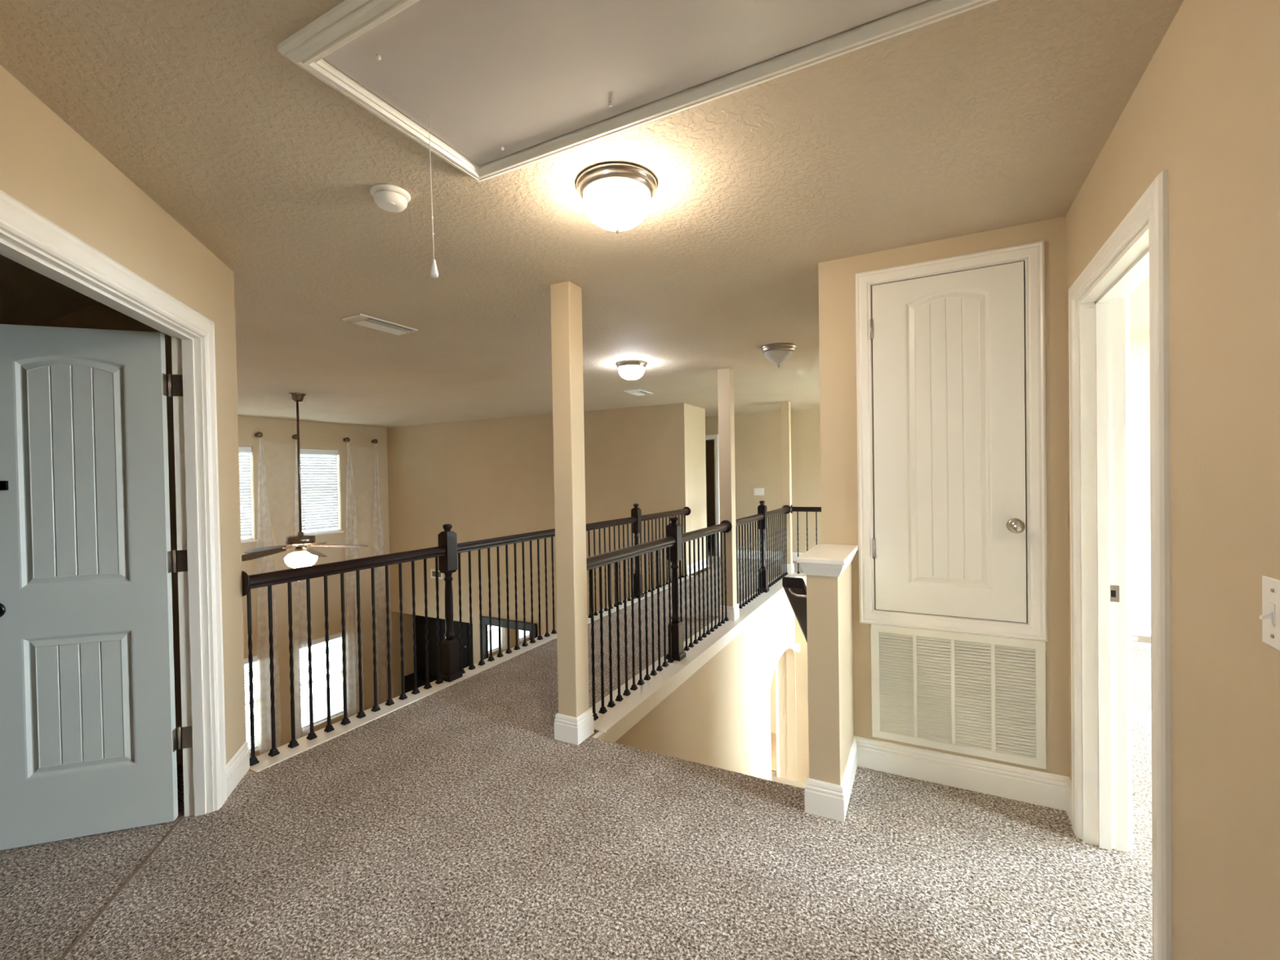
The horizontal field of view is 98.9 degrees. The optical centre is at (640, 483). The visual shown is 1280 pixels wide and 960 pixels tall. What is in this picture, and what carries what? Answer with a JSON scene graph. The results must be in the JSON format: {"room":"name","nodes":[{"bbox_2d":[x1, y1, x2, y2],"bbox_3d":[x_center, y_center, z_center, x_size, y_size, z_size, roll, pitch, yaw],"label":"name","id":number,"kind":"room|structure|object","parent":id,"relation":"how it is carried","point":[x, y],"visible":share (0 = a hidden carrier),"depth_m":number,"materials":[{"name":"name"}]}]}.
{"room":"upstairs landing","nodes":[
{"label":"upstairs landing","id":0,"kind":"room"},
{"bbox_2d":[0,64,244,763],"bbox_3d":[-1.714,0.192,1.732,0.102,2.430,1.932,-1,1,-18],"label":"wall","id":1,"kind":"structure","parent":0,"point":[47,166],"depth_m":1.91,"materials":[{"name":"paint"}]},
{"bbox_2d":[0,324,192,850],"bbox_3d":[-2.206,0.394,2.163,0.659,2.020,0.109,-1,1,-18],"label":"door","id":2,"kind":"structure","parent":1,"relation":"in","point":[88,731],"depth_m":2.18,"materials":[{"name":"grey paint"}]},
{"bbox_2d":[0,229,213,816],"bbox_3d":[-1.709,0.389,1.730,0.102,2.035,1.253,-1,1,-18],"label":"trim","id":3,"kind":"structure","parent":1,"relation":"attached to","point":[186,345],"depth_m":2.30,"materials":[{"name":"white paint"}]},
{"bbox_2d":[0,189,226,810],"bbox_3d":[-1.651,0.348,1.748,0.020,2.115,1.413,-1,1,-18],"label":"trim","id":4,"kind":"structure","parent":1,"relation":"attached to","point":[20,221],"depth_m":2.32,"materials":[{"name":"white paint"}]},
{"bbox_2d":[226,741,249,798],"bbox_3d":[-1.889,1.331,2.560,0.016,0.137,0.264,-1,1,-18],"label":"baseboard","id":5,"kind":"structure","parent":1,"relation":"attached to","point":[238,765],"depth_m":2.55,"materials":[{"name":"white paint"}]},
{"bbox_2d":[248,575,693,772],"bbox_3d":[-0.625,1.402,5.195,0.160,0.126,5.653,-1,1,27],"label":"trim","id":6,"kind":"structure","parent":1,"relation":"attached to","point":[265,761],"depth_m":3.37,"materials":[{"name":"white paint"}]},
{"bbox_2d":[241,503,690,765],"bbox_3d":[-0.648,0.796,5.195,0.124,1.087,5.652,-1,1,27],"label":"railing","id":7,"kind":"object","parent":6,"relation":"on","point":[447,549],"visible":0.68,"depth_m":3.75,"materials":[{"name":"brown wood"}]},
{"bbox_2d":[37,271,246,765],"bbox_3d":[-4.723,1.638,4.074,6.230,5.280,0.127,-1,1,27],"label":"wall","id":8,"kind":"structure","parent":0,"point":[99,315],"depth_m":2.74,"materials":[{"name":"paint"}]},
{"bbox_2d":[237,415,413,757],"bbox_3d":[-5.944,1.600,8.651,0.160,5.280,7.400,-1,1,27],"label":"wall","id":9,"kind":"structure","parent":0,"point":[362,488],"depth_m":9.31,"materials":[{"name":"paint"}]},
{"bbox_2d":[240,472,257,542],"bbox_3d":[-6.192,0.163,8.152,0.165,1.465,0.800,-1,1,27],"label":"window","id":10,"kind":"structure","parent":9,"relation":"in","point":[251,536],"depth_m":8.42,"materials":[{"name":"white paint"}]},
{"bbox_2d":[238,446,253,540],"bbox_3d":[-6.184,0.148,8.147,0.075,1.428,0.716,-1,1,27],"label":"window blind","id":11,"kind":"object","parent":10,"relation":"attached to","point":[244,451],"visible":0.33,"depth_m":8.39,"materials":[{"name":"white plastic"}]},
{"bbox_2d":[245,661,265,754],"bbox_3d":[-6.138,3.392,8.193,0.165,1.465,0.840,-1,1,27],"label":"window","id":12,"kind":"structure","parent":9,"relation":"in","point":[260,748],"depth_m":8.53,"materials":[{"name":"white glass"}]},
{"bbox_2d":[244,655,259,750],"bbox_3d":[-6.130,3.378,8.188,0.075,1.428,0.756,-1,1,27],"label":"window blind","id":13,"kind":"object","parent":12,"relation":"attached to","point":[255,658],"visible":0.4,"depth_m":8.44,"materials":[{"name":"white plastic"}]},
{"bbox_2d":[254,431,262,437],"bbox_3d":[-5.909,-0.758,8.469,0.112,0.090,0.090,-1,1,27],"label":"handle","id":14,"kind":"object","parent":9,"relation":"attached to","point":[259,434],"visible":1,"depth_m":8.44,"materials":[{"name":"brown metal"}]},
{"bbox_2d":[291,434,297,439],"bbox_3d":[-5.650,-0.769,8.966,0.112,0.090,0.090,-1,1,27],"label":"handle","id":15,"kind":"object","parent":9,"relation":"attached to","point":[294,437],"visible":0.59,"depth_m":8.93,"materials":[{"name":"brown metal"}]},
{"bbox_2d":[299,448,339,533],"bbox_3d":[-5.529,0.121,9.406,0.075,1.428,0.696,-1,1,27],"label":"window blind","id":16,"kind":"object","parent":9,"relation":"attached to","point":[318,467],"visible":0.88,"depth_m":9.41,"materials":[{"name":"white plastic"}]},
{"bbox_2d":[302,527,343,535],"bbox_3d":[-5.537,0.136,9.411,0.165,1.465,0.780,-1,1,27],"label":"window","id":17,"kind":"structure","parent":9,"relation":"in","point":[335,531],"depth_m":9.46,"materials":[{"name":"white paint"}]},
{"bbox_2d":[299,636,349,733],"bbox_3d":[-5.492,3.366,9.434,0.165,1.465,0.860,-1,1,27],"label":"window","id":18,"kind":"structure","parent":9,"relation":"in","point":[332,717],"depth_m":9.66,"materials":[{"name":"white paint"}]},
{"bbox_2d":[299,631,343,728],"bbox_3d":[-5.484,3.351,9.430,0.075,1.428,0.776,-1,1,27],"label":"window blind","id":19,"kind":"object","parent":18,"relation":"attached to","point":[337,636],"visible":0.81,"depth_m":9.41,"materials":[{"name":"white plastic"}]},
{"bbox_2d":[342,437,350,442],"bbox_3d":[-5.239,-0.786,9.755,0.112,0.090,0.090,-1,1,27],"label":"handle","id":20,"kind":"object","parent":9,"relation":"attached to","point":[346,439],"visible":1,"depth_m":9.73,"materials":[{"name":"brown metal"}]},
{"bbox_2d":[371,439,377,444],"bbox_3d":[-4.981,-0.797,10.252,0.112,0.090,0.090,-1,1,27],"label":"handle","id":21,"kind":"object","parent":9,"relation":"attached to","point":[375,441],"visible":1,"depth_m":10.23,"materials":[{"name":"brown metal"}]},
{"bbox_2d":[386,403,689,698],"bbox_3d":[-2.068,1.528,9.209,6.200,5.280,0.130,-1,1,27],"label":"wall","id":22,"kind":"structure","parent":0,"point":[490,478],"depth_m":9.14,"materials":[{"name":"paint"}]},
{"bbox_2d":[431,568,442,578],"bbox_3d":[-3.727,1.646,9.995,0.290,0.160,0.010,-1,1,27],"label":"air vent","id":23,"kind":"object","parent":22,"relation":"in","point":[433,571],"visible":0.64,"depth_m":10.01,"materials":[{"name":"white plastic"}]},
{"bbox_2d":[481,616,537,660],"bbox_3d":[-2.228,2.929,9.223,1.216,1.285,0.044,-1,1,27],"label":"wall mirror","id":24,"kind":"object","parent":22,"relation":"attached to","point":[485,620],"visible":0.33,"depth_m":9.27,"materials":[{"name":"brown wood"}]},
{"bbox_2d":[486,625,529,657],"bbox_3d":[-2.222,2.929,9.234,0.950,1.035,0.019,-1,1,27],"label":"mirror glass","id":25,"kind":"object","parent":24,"relation":"attached to","point":[495,628],"depth_m":9.26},
{"bbox_2d":[0,542,1152,959],"bbox_3d":[1.073,1.482,3.983,10.200,0.300,14.000,-1,1,27],"label":"floor","id":26,"kind":"structure","parent":0,"point":[452,823],"depth_m":1.99,"materials":[{"name":"carpet"}]},
{"bbox_2d":[58,816,183,959],"bbox_3d":[-1.748,1.407,1.726,0.011,0.004,1.215,-1,1,-18],"label":"trim","id":27,"kind":"structure","parent":26,"relation":"on","point":[177,822],"depth_m":1.87,"materials":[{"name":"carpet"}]},
{"bbox_2d":[550,280,594,745],"bbox_3d":[-0.380,0.153,2.950,0.152,2.426,0.155,-1,1,27],"label":"column","id":28,"kind":"structure","parent":26,"relation":"on","point":[574,720],"depth_m":2.90,"materials":[{"name":"paint"}]},
{"bbox_2d":[0,0,1183,427],"bbox_3d":[-0.435,-1.158,4.711,13.900,0.150,14.400,-1,1,27],"label":"ceiling","id":29,"kind":"structure","parent":0,"point":[997,114],"depth_m":1.99,"materials":[{"name":"beige paint"}]},
{"bbox_2d":[241,392,368,582],"bbox_3d":[-3.977,0.047,6.308,1.348,2.180,1.307,-1,1,27],"label":"ceiling fan","id":30,"kind":"object","parent":29,"relation":"hanging from","point":[301,556],"visible":0.92,"depth_m":6.29,"materials":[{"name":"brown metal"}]},
{"bbox_2d":[340,313,417,335],"bbox_3d":[-1.701,-1.036,3.586,0.190,0.022,0.430,-1,1,27],"label":"ceiling vent","id":31,"kind":"object","parent":29,"relation":"in","point":[360,319],"visible":1,"depth_m":3.55,"materials":[{"name":"white plastic"}]},
{"bbox_2d":[369,183,410,212],"bbox_3d":[-0.895,-1.014,1.960,0.134,0.052,0.134,-1,1,27],"label":"smoke detector","id":32,"kind":"object","parent":29,"relation":"attached to","point":[388,197],"visible":1,"depth_m":1.93,"materials":[{"name":"white plastic"}]},
{"bbox_2d":[576,161,657,234],"bbox_3d":[-0.083,-0.967,1.928,0.284,0.172,0.284,-1,1,27],"label":"lamp","id":33,"kind":"object","parent":29,"relation":"attached to","point":[616,196],"visible":1,"depth_m":1.84,"materials":[{"name":"white glass"}]},
{"bbox_2d":[615,360,646,382],"bbox_3d":[-0.084,-1.005,4.960,0.284,0.172,0.284,-1,1,27],"label":"lamp","id":34,"kind":"object","parent":29,"relation":"attached to","point":[631,370],"visible":1,"depth_m":4.87,"materials":[{"name":"white glass"}]},
{"bbox_2d":[276,0,998,277],"bbox_3d":[-0.029,-0.814,1.230,1.512,0.462,0.654,-1,1,27],"label":"attic hatch","id":35,"kind":"object","parent":29,"relation":"attached to","point":[491,88],"visible":1,"depth_m":1.32,"materials":[{"name":"white paint"}]},
{"bbox_2d":[623,389,653,395],"bbox_3d":[-0.024,-1.103,6.635,0.210,0.022,0.370,-1,1,27],"label":"ceiling vent","id":36,"kind":"object","parent":29,"relation":"in","point":[636,392],"visible":1,"depth_m":6.58,"materials":[{"name":"white plastic"}]},
{"bbox_2d":[760,342,796,368],"bbox_3d":[1.113,-1.018,4.422,0.284,0.172,0.284,-1,1,27],"label":"lamp","id":37,"kind":"object","parent":29,"relation":"attached to","point":[777,353],"visible":1,"depth_m":4.34,"materials":[{"name":"white glass"}]},
{"bbox_2d":[587,593,796,781],"bbox_3d":[0.853,2.755,5.224,0.120,2.830,5.350,-1,1,27],"label":"wall","id":38,"kind":"structure","parent":0,"point":[719,717],"depth_m":5.18,"materials":[{"name":"paint"}]},
{"bbox_2d":[589,575,797,742],"bbox_3d":[0.856,1.373,5.292,0.248,0.121,5.165,-1,1,27],"label":"trim","id":39,"kind":"structure","parent":38,"relation":"attached to","point":[611,725],"depth_m":3.90,"materials":[{"name":"white paint"}]},
{"bbox_2d":[586,516,732,720],"bbox_3d":[0.239,0.794,4.152,0.124,1.087,2.555,-1,1,27],"label":"railing","id":40,"kind":"object","parent":39,"relation":"on","point":[674,539],"visible":0.94,"depth_m":4.02,"materials":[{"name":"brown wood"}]},
{"bbox_2d":[717,368,739,621],"bbox_3d":[0.845,0.102,5.333,0.155,2.426,0.156,-1,1,27],"label":"column","id":41,"kind":"structure","parent":39,"relation":"on","point":[725,375],"depth_m":5.28,"materials":[{"name":"paint"}]},
{"bbox_2d":[735,500,791,608],"bbox_3d":[1.463,0.743,6.555,0.124,1.087,2.590,-1,1,27],"label":"railing","id":42,"kind":"object","parent":39,"relation":"on","point":[762,517],"visible":0.91,"depth_m":6.50,"materials":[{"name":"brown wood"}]},
{"bbox_2d":[782,572,806,585],"bbox_3d":[4.044,1.303,6.673,4.590,0.121,0.280,-1,1,27],"label":"trim","id":43,"kind":"structure","parent":38,"relation":"attached to","point":[802,575],"depth_m":7.52,"materials":[{"name":"white paint"}]},
{"bbox_2d":[780,400,794,573],"bbox_3d":[2.067,0.051,7.751,0.146,2.426,0.146,-1,1,27],"label":"column","id":44,"kind":"structure","parent":43,"relation":"on","point":[785,413],"depth_m":7.70,"materials":[{"name":"paint"}]},
{"bbox_2d":[790,504,821,573],"bbox_3d":[4.124,0.757,6.704,4.487,0.966,0.124,-1,1,27],"label":"railing","id":45,"kind":"object","parent":43,"relation":"on","point":[797,509],"visible":0.06,"depth_m":7.63,"materials":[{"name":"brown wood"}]},
{"bbox_2d":[687,404,704,564],"bbox_3d":[0.764,0.070,8.105,0.130,2.430,0.578,-1,1,27],"label":"wall","id":46,"kind":"structure","parent":0,"point":[694,413],"depth_m":8.06,"materials":[{"name":"paint"}]},
{"bbox_2d":[686,558,708,575],"bbox_3d":[0.845,1.215,8.081,0.016,0.137,0.830,-1,1,27],"label":"baseboard","id":47,"kind":"structure","parent":46,"relation":"attached to","point":[704,559],"depth_m":8.02,"materials":[{"name":"white paint"}]},
{"bbox_2d":[702,408,706,558],"bbox_3d":[0.007,0.072,8.893,2.199,2.430,0.120,-1,1,27],"label":"wall","id":48,"kind":"structure","parent":0,"point":[703,409],"depth_m":8.38,"materials":[{"name":"paint"}]},
{"bbox_2d":[705,440,715,542],"bbox_3d":[1.452,0.027,10.587,3.200,2.430,1.880,-1,1,27],"label":"wall","id":49,"kind":"structure","parent":0,"point":[709,444],"depth_m":11.53,"materials":[{"name":"paint"}]},
{"bbox_2d":[705,408,822,552],"bbox_3d":[3.164,0.024,8.569,8.100,2.430,0.120,-1,1,27],"label":"wall","id":50,"kind":"structure","parent":0,"point":[757,436],"depth_m":9.00,"materials":[{"name":"paint"}]},
{"bbox_2d":[705,434,719,556],"bbox_3d":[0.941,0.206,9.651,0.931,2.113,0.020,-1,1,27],"label":"trim","id":51,"kind":"structure","parent":50,"relation":"attached to","point":[715,437],"depth_m":9.44,"materials":[{"name":"white paint"}]},
{"bbox_2d":[753,488,764,495],"bbox_3d":[1.968,0.130,9.119,0.170,0.120,0.010,-1,1,27],"label":"light switch","id":52,"kind":"object","parent":50,"relation":"attached to","point":[757,491],"visible":1,"depth_m":9.12,"materials":[{"name":"white plastic"}]},
{"bbox_2d":[737,549,804,560],"bbox_3d":[4.016,1.163,8.073,5.930,0.137,0.016,-1,1,27],"label":"baseboard","id":53,"kind":"structure","parent":50,"relation":"attached to","point":[794,554],"depth_m":9.05,"materials":[{"name":"white paint"}]},
{"bbox_2d":[770,669,776,733],"bbox_3d":[2.406,2.825,8.899,2.000,2.545,0.100,-1,1,27],"label":"wall","id":54,"kind":"structure","parent":0,"point":[773,717],"depth_m":8.98,"materials":[{"name":"paint"}]},
{"bbox_2d":[771,770,805,788],"bbox_3d":[-0.389,4.247,4.803,13.800,0.100,14.400,-1,1,27],"label":"floor","id":55,"kind":"structure","parent":0,"point":[774,776],"depth_m":7.58,"materials":[{"name":"tile"}]},
{"bbox_2d":[404,614,473,693],"bbox_3d":[-3.497,3.279,10.655,2.200,1.790,0.850,-1,1,27],"label":"tall cabinet","id":56,"kind":"object","parent":55,"relation":"on","point":[420,620],"visible":0.12,"depth_m":10.74,"materials":[{"name":"black wood"}]},
{"bbox_2d":[770,613,808,782],"bbox_3d":[3.803,2.818,7.468,5.800,2.550,1.350,-1,1,27],"label":"wall","id":57,"kind":"structure","parent":0,"point":[801,658],"depth_m":7.56,"materials":[{"name":"paint"}]},
{"bbox_2d":[775,663,779,777],"bbox_3d":[1.497,3.083,7.901,0.975,2.085,0.020,-1,1,27],"label":"trim","id":58,"kind":"structure","parent":57,"relation":"attached to","point":[776,667],"depth_m":7.68,"materials":[{"name":"white paint"}]},
{"bbox_2d":[795,643,799,652],"bbox_3d":[2.156,2.254,7.534,0.062,0.110,0.030,-1,1,27],"label":"box","id":59,"kind":"object","parent":57,"relation":"attached to","point":[797,645],"visible":1,"depth_m":7.52,"materials":[{"name":"white plastic"}]},
{"bbox_2d":[796,543,858,822],"bbox_3d":[0.873,2.251,2.455,0.187,3.908,0.503,-1,1,27],"label":"wall","id":60,"kind":"structure","parent":0,"point":[833,748],"depth_m":2.25,"materials":[{"name":"paint"}]},
{"bbox_2d":[590,737,804,790],"bbox_3d":[0.209,1.459,2.620,1.162,0.189,0.165,-1,1,27],"label":"trim","id":61,"kind":"structure","parent":60,"relation":"attached to","point":[798,788],"depth_m":2.65,"materials":[{"name":"carpet"}]},
{"bbox_2d":[817,216,1069,776],"bbox_3d":[1.666,1.543,3.107,0.969,5.280,1.410,-1,1,27],"label":"wall","id":62,"kind":"structure","parent":0,"point":[837,277],"depth_m":2.46,"materials":[{"name":"paint"}]},
{"bbox_2d":[782,577,807,642],"bbox_3d":[1.539,1.696,4.075,0.152,2.578,3.416,-1,1,27],"label":"stair handrail","id":63,"kind":"object","parent":62,"relation":"attached to","point":[795,588],"visible":0.12,"depth_m":2.65,"materials":[{"name":"brown wood"}]},
{"bbox_2d":[869,261,1026,622],"bbox_3d":[1.327,-0.169,2.396,0.595,1.508,0.087,-1,1,27],"label":"door","id":64,"kind":"structure","parent":62,"relation":"in","point":[949,540],"depth_m":2.41,"materials":[{"name":"paint"}]},
{"bbox_2d":[855,240,1047,641],"bbox_3d":[1.351,-0.170,2.428,0.729,1.655,0.020,-1,1,27],"label":"trim","id":65,"kind":"structure","parent":62,"relation":"attached to","point":[1033,254],"depth_m":2.34,"materials":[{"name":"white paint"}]},
{"bbox_2d":[870,623,1046,768],"bbox_3d":[1.389,0.924,2.434,0.674,0.535,0.014,-1,1,27],"label":"air vent","id":66,"kind":"object","parent":62,"relation":"in","point":[975,695],"visible":1,"depth_m":2.42,"materials":[{"name":"metal"}]},
{"bbox_2d":[853,735,1069,810],"bbox_3d":[1.390,1.278,2.441,0.839,0.137,0.016,-1,1,27],"label":"baseboard","id":67,"kind":"structure","parent":62,"relation":"attached to","point":[1047,789],"depth_m":2.41,"materials":[{"name":"white paint"}]},
{"bbox_2d":[1129,336,1151,629],"bbox_3d":[4.831,0.055,3.926,3.656,2.430,0.120,-1,1,27],"label":"wall","id":68,"kind":"structure","parent":0,"point":[1139,347],"depth_m":4.32,"materials":[{"name":"beige paint"}]},
{"bbox_2d":[1131,627,1151,646],"bbox_3d":[4.774,1.203,3.903,3.556,0.137,0.016,-1,1,27],"label":"baseboard","id":69,"kind":"structure","parent":68,"relation":"attached to","point":[1136,631],"depth_m":4.33,"materials":[{"name":"white paint"}]},
{"bbox_2d":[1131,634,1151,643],"bbox_3d":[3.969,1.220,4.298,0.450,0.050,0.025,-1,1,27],"label":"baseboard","id":70,"kind":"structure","parent":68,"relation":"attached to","point":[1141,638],"depth_m":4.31,"materials":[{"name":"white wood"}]},
{"bbox_2d":[1065,0,1279,959],"bbox_3d":[1.156,0.153,0.964,0.130,2.430,8.770,-1,1,27],"label":"wall","id":71,"kind":"structure","parent":0,"point":[1204,110],"depth_m":1.08,"materials":[{"name":"paint"}]},
{"bbox_2d":[1066,778,1071,824],"bbox_3d":[1.726,1.276,2.195,0.015,0.135,0.109,-1,1,27],"label":"baseboard","id":72,"kind":"structure","parent":71,"relation":"attached to","point":[1068,783],"depth_m":2.20,"materials":[{"name":"white paint"}]},
{"bbox_2d":[1078,222,1149,852],"bbox_3d":[1.532,0.336,1.682,0.130,2.035,0.785,-1,1,27],"label":"trim","id":73,"kind":"structure","parent":71,"relation":"attached to","point":[1102,307],"depth_m":2.01,"materials":[{"name":"white paint"}]},
{"bbox_2d":[1110,585,1119,602],"bbox_3d":[1.729,0.401,2.001,0.032,0.060,0.003,-1,1,27],"label":"strike plate","id":74,"kind":"object","parent":71,"relation":"attached to","point":[1114,589],"visible":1,"depth_m":2.00,"materials":[{"name":"silver metal"}]},
{"bbox_2d":[1068,169,1172,959],"bbox_3d":[1.465,0.302,1.716,0.020,2.103,0.921,-1,1,27],"label":"trim","id":75,"kind":"structure","parent":71,"relation":"attached to","point":[1152,207],"depth_m":1.34,"materials":[{"name":"white paint"}]},
{"bbox_2d":[1125,293,1133,850],"bbox_3d":[1.598,0.301,1.647,0.020,2.103,0.921,-1,1,27],"label":"trim","id":76,"kind":"structure","parent":71,"relation":"attached to","point":[1127,298],"depth_m":2.00,"materials":[{"name":"white paint"}]},
{"bbox_2d":[1258,575,1279,650],"bbox_3d":[1.042,0.214,0.908,0.021,0.115,0.070,-1,1,27],"label":"light switch","id":77,"kind":"object","parent":71,"relation":"attached to","point":[1270,616],"visible":1,"depth_m":0.91,"materials":[{"name":"white plastic"}]},
{"label":"outside","id":78,"kind":"structure","parent":0,"visible":0},
{"bbox_2d":[240,528,339,745],"bbox_3d":[0.079,4.699,0.059,120.000,0.100,120.000,-1,1,27],"label":"ground","id":79,"kind":"structure","parent":78,"point":[336,640],"depth_m":12.57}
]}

